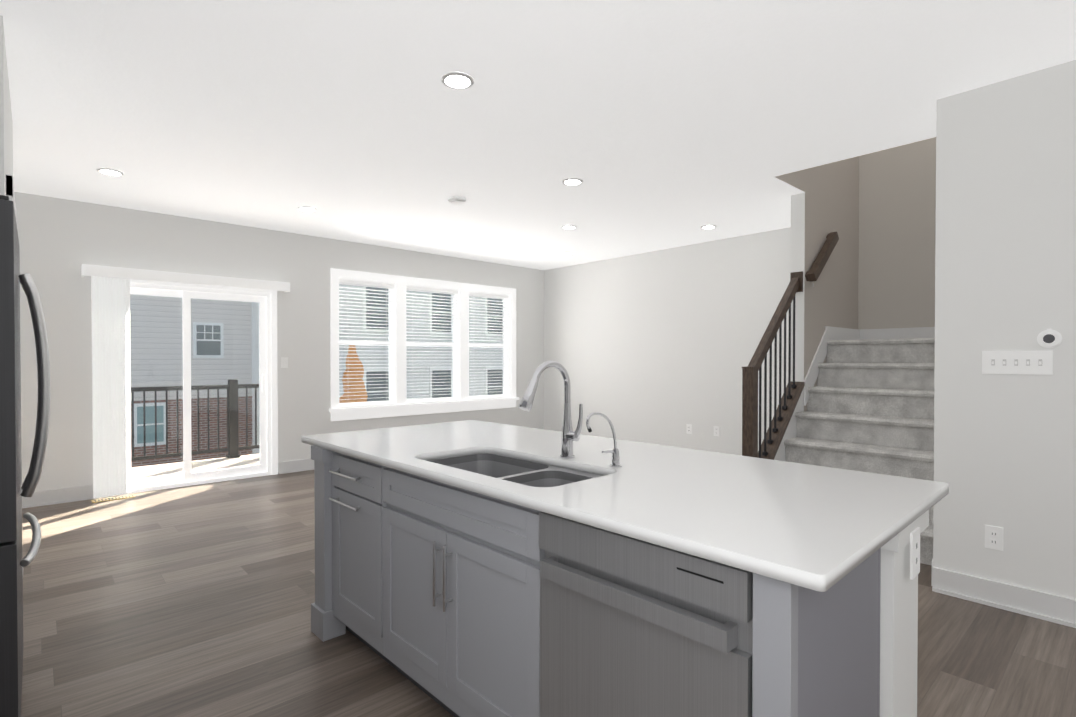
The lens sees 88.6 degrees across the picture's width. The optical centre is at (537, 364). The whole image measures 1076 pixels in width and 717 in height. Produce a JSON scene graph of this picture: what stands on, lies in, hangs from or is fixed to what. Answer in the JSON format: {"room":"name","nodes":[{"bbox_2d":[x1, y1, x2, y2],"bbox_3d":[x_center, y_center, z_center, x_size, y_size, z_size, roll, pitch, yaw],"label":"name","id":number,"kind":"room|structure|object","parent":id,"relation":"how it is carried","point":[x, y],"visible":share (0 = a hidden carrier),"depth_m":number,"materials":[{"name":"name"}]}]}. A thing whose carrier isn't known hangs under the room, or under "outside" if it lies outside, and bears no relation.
{"room":"kitchen","nodes":[
{"label":"kitchen","id":0,"kind":"room"},
{"bbox_2d":[0,15,12,195],"bbox_3d":[-3.098,-0.100,2.505,1.020,2.740,1.390,-1,1,-42],"label":"wall block","id":1,"kind":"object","parent":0,"point":[6,144],"visible":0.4,"depth_m":2.41,"materials":[{"name":"white paint"}]},
{"bbox_2d":[6,175,16,223],"bbox_3d":[-2.707,0.206,2.851,0.020,2.120,0.990,-1,1,-42],"label":"door frame","id":2,"kind":"structure","parent":1,"relation":"attached to","point":[9,188],"depth_m":2.48,"materials":[{"name":"black"}]},
{"bbox_2d":[14,192,543,490],"bbox_3d":[-2.516,-0.143,6.697,7.530,2.740,0.160,-1,1,-42],"label":"wall","id":3,"kind":"structure","parent":0,"point":[61,241],"depth_m":5.80,"materials":[{"name":"white paint"}]},
{"bbox_2d":[22,485,92,507],"bbox_3d":[-4.636,1.183,4.649,1.380,0.130,0.028,-1,1,-42],"label":"baseboard","id":4,"kind":"structure","parent":3,"relation":"attached to","point":[78,493],"depth_m":4.95,"materials":[{"name":"white wood"}]},
{"bbox_2d":[81,264,289,498],"bbox_3d":[-3.526,0.162,5.670,1.790,2.150,0.280,-1,1,-42],"label":"sliding glass door","id":5,"kind":"structure","parent":3,"relation":"in","point":[113,289],"depth_m":5.53,"materials":[{"name":"white"}]},
{"bbox_2d":[278,459,313,473],"bbox_3d":[-1.418,1.153,7.584,4.070,0.130,0.028,-1,1,-42],"label":"baseboard","id":6,"kind":"structure","parent":3,"relation":"attached to","point":[304,464],"depth_m":6.33,"materials":[{"name":"white wood"}]},
{"bbox_2d":[329,268,518,420],"bbox_3d":[-1.447,-0.248,7.616,2.950,1.830,0.200,-1,1,-42],"label":"triple window","id":7,"kind":"structure","parent":3,"relation":"in","point":[398,403],"depth_m":7.45,"materials":[{"name":"white"}]},
{"bbox_2d":[0,0,1075,269],"bbox_3d":[0.530,-1.619,3.341,7.530,0.280,9.180,-1,1,-42],"label":"ceiling","id":8,"kind":"structure","parent":0,"point":[658,124],"depth_m":3.14,"materials":[{"name":"white paint"}]},
{"bbox_2d":[96,168,123,175],"bbox_3d":[-3.297,-1.484,4.252,0.170,0.008,0.170,-1,1,-42],"label":"recessed light","id":9,"kind":"object","parent":8,"relation":"in","point":[107,171],"visible":1,"depth_m":4.24,"materials":[{"name":"white"}]},
{"bbox_2d":[298,206,316,210],"bbox_3d":[-2.216,-1.495,5.292,0.170,0.008,0.170,-1,1,-42],"label":"recessed light","id":10,"kind":"object","parent":8,"relation":"in","point":[305,208],"visible":1,"depth_m":5.26,"materials":[{"name":"white"}]},
{"bbox_2d":[448,196,465,204],"bbox_3d":[-0.730,-1.478,4.969,0.130,0.036,0.130,-1,1,-42],"label":"smoke detector","id":11,"kind":"object","parent":8,"relation":"attached to","point":[456,200],"visible":1,"depth_m":4.93,"materials":[{"name":"white plastic"}]},
{"bbox_2d":[441,72,473,88],"bbox_3d":[-0.416,-1.470,2.859,0.170,0.008,0.170,-1,1,-42],"label":"recessed light","id":12,"kind":"object","parent":8,"relation":"in","point":[456,80],"visible":1,"depth_m":2.84,"materials":[{"name":"white"}]},
{"bbox_2d":[561,225,576,228],"bbox_3d":[0.338,-1.502,6.024,0.170,0.008,0.170,-1,1,-42],"label":"recessed light","id":13,"kind":"object","parent":8,"relation":"in","point":[568,227],"visible":1,"depth_m":6.02,"materials":[{"name":"white"}]},
{"bbox_2d":[562,178,582,184],"bbox_3d":[0.281,-1.486,4.483,0.170,0.008,0.170,-1,1,-42],"label":"recessed light","id":14,"kind":"object","parent":8,"relation":"in","point":[572,181],"visible":1,"depth_m":4.46,"materials":[{"name":"white"}]},
{"bbox_2d":[700,225,716,228],"bbox_3d":[1.860,-1.502,6.018,0.170,0.008,0.170,-1,1,-42],"label":"recessed light","id":15,"kind":"object","parent":8,"relation":"in","point":[708,226],"visible":1,"depth_m":5.99,"materials":[{"name":"white"}]},
{"bbox_2d":[21,470,1075,716],"bbox_3d":[0.574,1.321,3.324,7.530,0.120,9.050,-1,1,-42],"label":"floor","id":16,"kind":"structure","parent":0,"point":[187,602],"depth_m":2.61,"materials":[{"name":"wood"}]},
{"bbox_2d":[0,195,49,716],"bbox_3d":[-2.196,0.380,1.766,0.952,1.795,0.895,-1,1,-42],"label":"refrigerator","id":17,"kind":"object","parent":16,"relation":"on","point":[13,563],"visible":1,"depth_m":1.70,"materials":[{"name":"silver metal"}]},
{"bbox_2d":[91,495,135,502],"bbox_3d":[-3.928,1.240,5.105,0.320,0.006,0.110,-1,1,-42],"label":"floor vent","id":18,"kind":"object","parent":16,"relation":"in","point":[112,498],"visible":1,"depth_m":5.10,"materials":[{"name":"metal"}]},
{"bbox_2d":[302,440,934,716],"bbox_3d":[0.006,0.832,2.167,0.948,0.886,2.366,-1,1,-44],"label":"kitchen island","id":19,"kind":"object","parent":16,"relation":"on","point":[470,568],"depth_m":1.48,"materials":[{"name":"grey"}]},
{"bbox_2d":[302,420,948,595],"bbox_3d":[0.044,0.375,2.209,1.050,0.036,2.430,-1,1,-44],"label":"island countertop","id":20,"kind":"structure","parent":19,"relation":"on","point":[819,525],"depth_m":1.58,"materials":[{"name":"white stone"}]},
{"bbox_2d":[429,453,602,486],"bbox_3d":[-0.107,0.495,2.018,0.435,0.210,0.810,-1,1,-44],"label":"sink","id":21,"kind":"object","parent":20,"relation":"in","point":[521,469],"depth_m":2.22,"materials":[{"name":"silver metal"}]},
{"bbox_2d":[518,360,585,459],"bbox_3d":[0.050,0.171,2.046,0.274,0.375,0.102,-1,1,-44],"label":"faucet","id":22,"kind":"object","parent":20,"relation":"on","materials":[{"name":"silver metal"}]},
{"bbox_2d":[586,412,621,467],"bbox_3d":[0.227,0.261,1.914,0.178,0.199,0.046,-1,1,-44],"label":"faucet","id":23,"kind":"object","parent":20,"relation":"on","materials":[{"name":"silver metal"}]},
{"bbox_2d":[539,512,752,716],"bbox_3d":[0.419,0.828,1.514,0.631,0.863,0.606,-1,1,-44],"label":"dishwasher","id":24,"kind":"object","parent":19,"relation":"in","point":[631,624],"depth_m":1.29,"materials":[{"name":"silver metal"}]},
{"bbox_2d":[910,527,919,579],"bbox_3d":[1.037,0.517,1.515,0.080,0.125,0.006,-1,1,-44],"label":"outlet","id":25,"kind":"object","parent":19,"relation":"attached to","point":[914,531],"depth_m":1.50,"materials":[{"name":"white plastic"}]},
{"bbox_2d":[742,232,934,585],"bbox_3d":[2.739,0.014,4.459,2.518,2.470,1.326,-1,1,-42],"label":"staircase","id":26,"kind":"structure","parent":16,"relation":"on","point":[868,399],"depth_m":4.50,"materials":[{"name":"grey carpet"}]},
{"bbox_2d":[544,227,790,455],"bbox_3d":[1.645,-0.150,7.365,0.120,2.740,4.460,-1,1,-42],"label":"wall","id":27,"kind":"structure","parent":0,"point":[658,347],"depth_m":7.21,"materials":[{"name":"white paint"}]},
{"bbox_2d":[686,424,691,433],"bbox_3d":[1.914,0.814,6.984,0.008,0.120,0.075,-1,1,-42],"label":"electrical outlet","id":28,"kind":"object","parent":27,"relation":"attached to","point":[688,428],"visible":1,"depth_m":6.98,"materials":[{"name":"white plastic"}]},
{"bbox_2d":[714,426,719,435],"bbox_3d":[2.171,0.807,6.704,0.008,0.120,0.075,-1,1,-42],"label":"electrical outlet","id":29,"kind":"object","parent":27,"relation":"attached to","point":[716,430],"visible":1,"depth_m":6.70,"materials":[{"name":"white plastic"}]},
{"bbox_2d":[775,156,858,410],"bbox_3d":[2.549,-1.457,5.077,2.190,5.400,0.120,-1,1,-42],"label":"wall","id":30,"kind":"structure","parent":0,"point":[824,204],"depth_m":5.06,"materials":[{"name":"white paint"}]},
{"bbox_2d":[858,137,935,329],"bbox_3d":[3.799,-1.458,5.242,0.120,5.400,1.320,-1,1,-42],"label":"wall","id":31,"kind":"structure","parent":0,"point":[897,231],"depth_m":5.43,"materials":[{"name":"white paint"}]},
{"bbox_2d":[933,92,962,572],"bbox_3d":[3.209,-1.445,3.893,2.570,5.400,0.120,-1,1,-42],"label":"wall","id":32,"kind":"structure","parent":0,"point":[948,314],"depth_m":3.04,"materials":[{"name":"white paint"}]},
{"bbox_2d":[932,567,1075,627],"bbox_3d":[3.264,1.211,1.931,0.028,0.130,3.128,-1,1,-42],"label":"baseboard","id":33,"kind":"structure","parent":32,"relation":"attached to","point":[1057,609],"depth_m":2.85,"materials":[{"name":"white wood"}]},
{"bbox_2d":[960,60,1075,598],"bbox_3d":[3.399,-0.094,1.880,0.120,2.740,3.130,-1,1,-42],"label":"wall","id":34,"kind":"structure","parent":0,"point":[1018,463],"depth_m":2.82,"materials":[{"name":"white paint"}]},
{"bbox_2d":[985,525,1002,550],"bbox_3d":[2.395,0.909,2.897,0.008,0.120,0.075,-1,1,-42],"label":"outlet","id":35,"kind":"object","parent":34,"relation":"attached to","point":[993,537],"visible":1,"depth_m":2.89,"materials":[{"name":"white plastic"}]},
{"bbox_2d":[982,350,1052,374],"bbox_3d":[2.449,-0.012,2.822,0.017,0.120,0.272,-1,1,-42],"label":"switch plate","id":36,"kind":"object","parent":34,"relation":"attached to","point":[1019,362],"visible":1,"depth_m":2.81,"materials":[{"name":"white plastic"}]},
{"bbox_2d":[1037,329,1061,347],"bbox_3d":[2.529,-0.131,2.728,0.024,0.096,0.092,-1,1,-42],"label":"thermostat","id":37,"kind":"object","parent":34,"relation":"attached to","point":[1049,338],"visible":1,"depth_m":2.72,"materials":[{"name":"white plastic"}]},
{"label":"outside","id":38,"kind":"structure","parent":0,"visible":0},
{"bbox_3d":[-35.200,3.896,53.611,140.000,0.300,113.070,-1,1,-42],"label":"ground","id":39,"kind":"structure","parent":38,"visible":0},
{"bbox_2d":[131,379,259,478],"bbox_3d":[-4.239,2.220,6.361,3.340,4.020,1.610,-1,1,-42],"label":"deck","id":40,"kind":"object","parent":39,"relation":"on","point":[215,464],"depth_m":7.14,"materials":[{"name":"beige"}]},
{"bbox_2d":[130,283,502,466],"bbox_3d":[-14.021,-1.886,17.713,31.000,12.000,10.570,-1,1,-42],"label":"building","id":41,"kind":"structure","parent":39,"relation":"on","point":[204,359],"depth_m":15.70,"materials":[{"name":"white"}]},
{"bbox_2d":[339,345,367,402],"bbox_3d":[-4.483,1.799,13.272,1.083,4.720,1.045,-1,1,-42],"label":"tree","id":42,"kind":"object","parent":39,"relation":"on","point":[348,381],"depth_m":13.07,"materials":[{"name":"orange plant"}]}
]}

